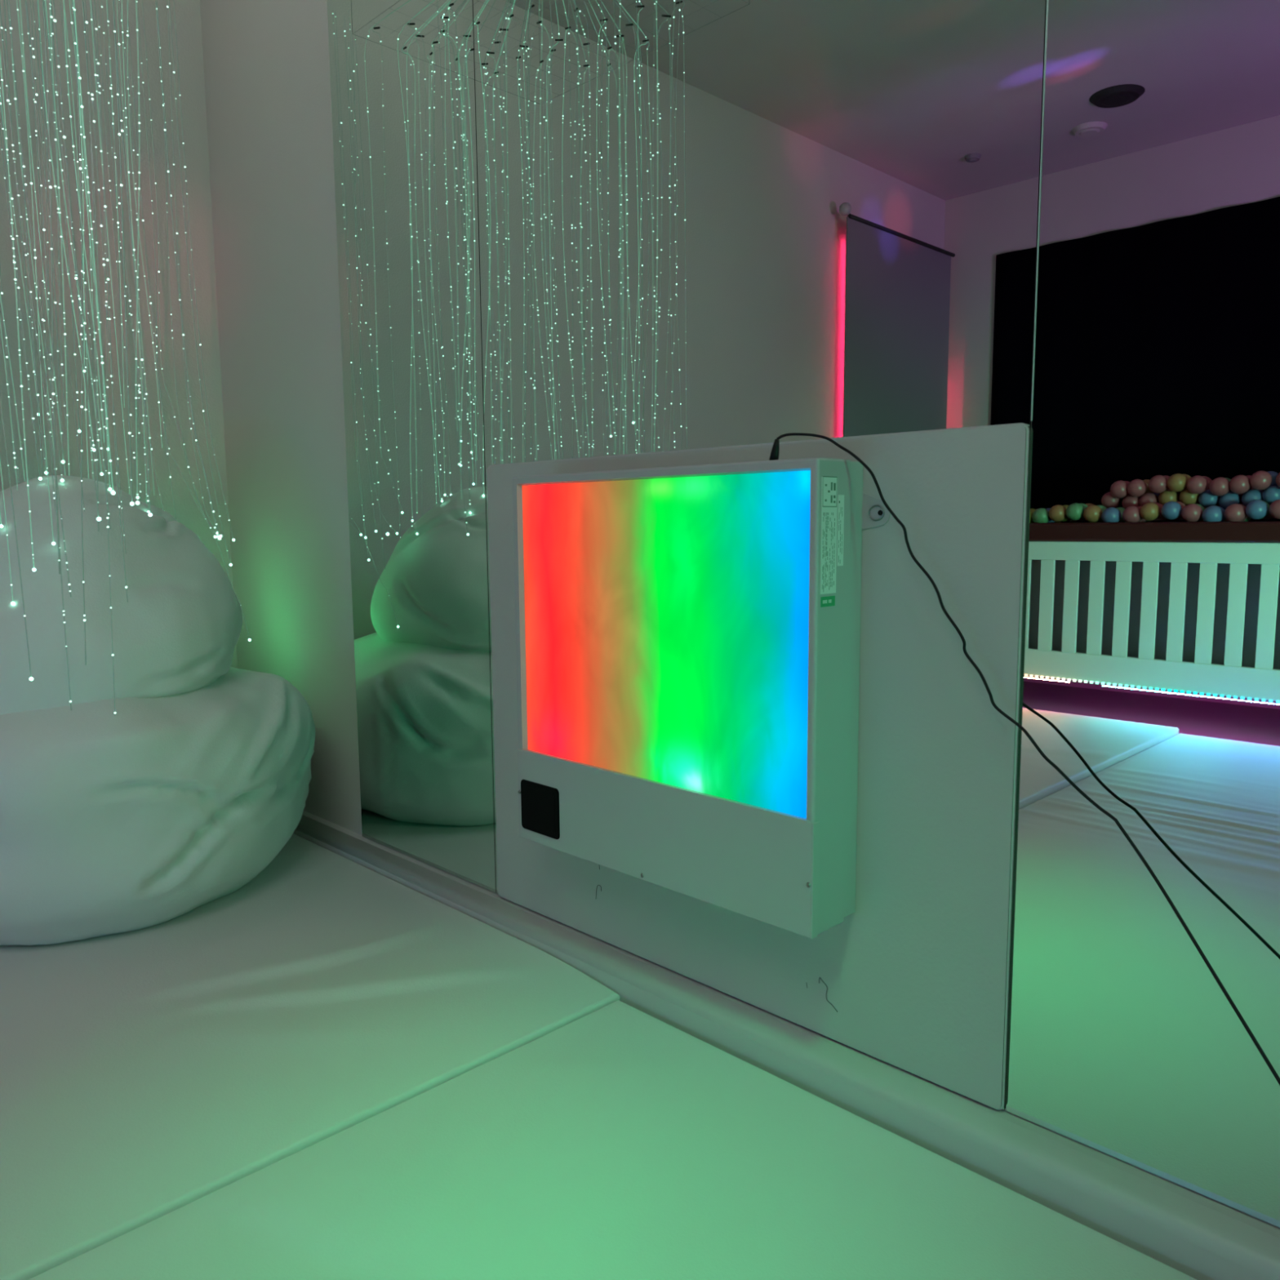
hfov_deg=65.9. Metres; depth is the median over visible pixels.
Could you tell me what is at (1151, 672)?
wall mirror
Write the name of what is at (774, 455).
power cable
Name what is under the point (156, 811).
bean bag
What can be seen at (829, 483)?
print
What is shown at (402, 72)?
wall mirror
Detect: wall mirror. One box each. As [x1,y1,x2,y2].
[327,0,496,893]
[473,0,1046,1110]
[1005,0,1279,1227]
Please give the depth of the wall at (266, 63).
2.84 m
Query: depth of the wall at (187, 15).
2.92 m
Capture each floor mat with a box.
[0,833,620,1279]
[28,1000,1196,1279]
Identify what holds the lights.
hanging from the ceiling
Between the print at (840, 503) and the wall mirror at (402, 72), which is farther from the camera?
the wall mirror at (402, 72)
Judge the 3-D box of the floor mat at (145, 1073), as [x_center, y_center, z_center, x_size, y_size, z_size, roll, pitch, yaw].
[-1.864,0.793,1.465,3.291,0.090,1.868,-7,9,-44]
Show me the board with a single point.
(916, 980)
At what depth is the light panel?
1.62 m
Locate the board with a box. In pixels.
[487,422,1031,1110]
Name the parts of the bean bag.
backrest, seat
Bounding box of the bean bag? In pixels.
[0,475,315,945]
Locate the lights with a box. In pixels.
[0,0,250,715]
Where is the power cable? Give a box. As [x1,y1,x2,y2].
[768,432,1279,1085]
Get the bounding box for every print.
[822,475,837,591]
[838,501,842,559]
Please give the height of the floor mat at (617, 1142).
0.076 m
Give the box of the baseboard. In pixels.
[293,810,1279,1279]
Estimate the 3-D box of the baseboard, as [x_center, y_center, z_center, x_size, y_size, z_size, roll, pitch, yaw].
[0.607,0.767,1.352,0.054,0.131,5.530,-7,9,-44]
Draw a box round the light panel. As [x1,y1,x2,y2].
[511,457,890,938]
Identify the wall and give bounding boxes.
[0,0,237,668]
[200,0,1031,1109]
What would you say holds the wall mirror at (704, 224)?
attached to the wall at (266, 63)

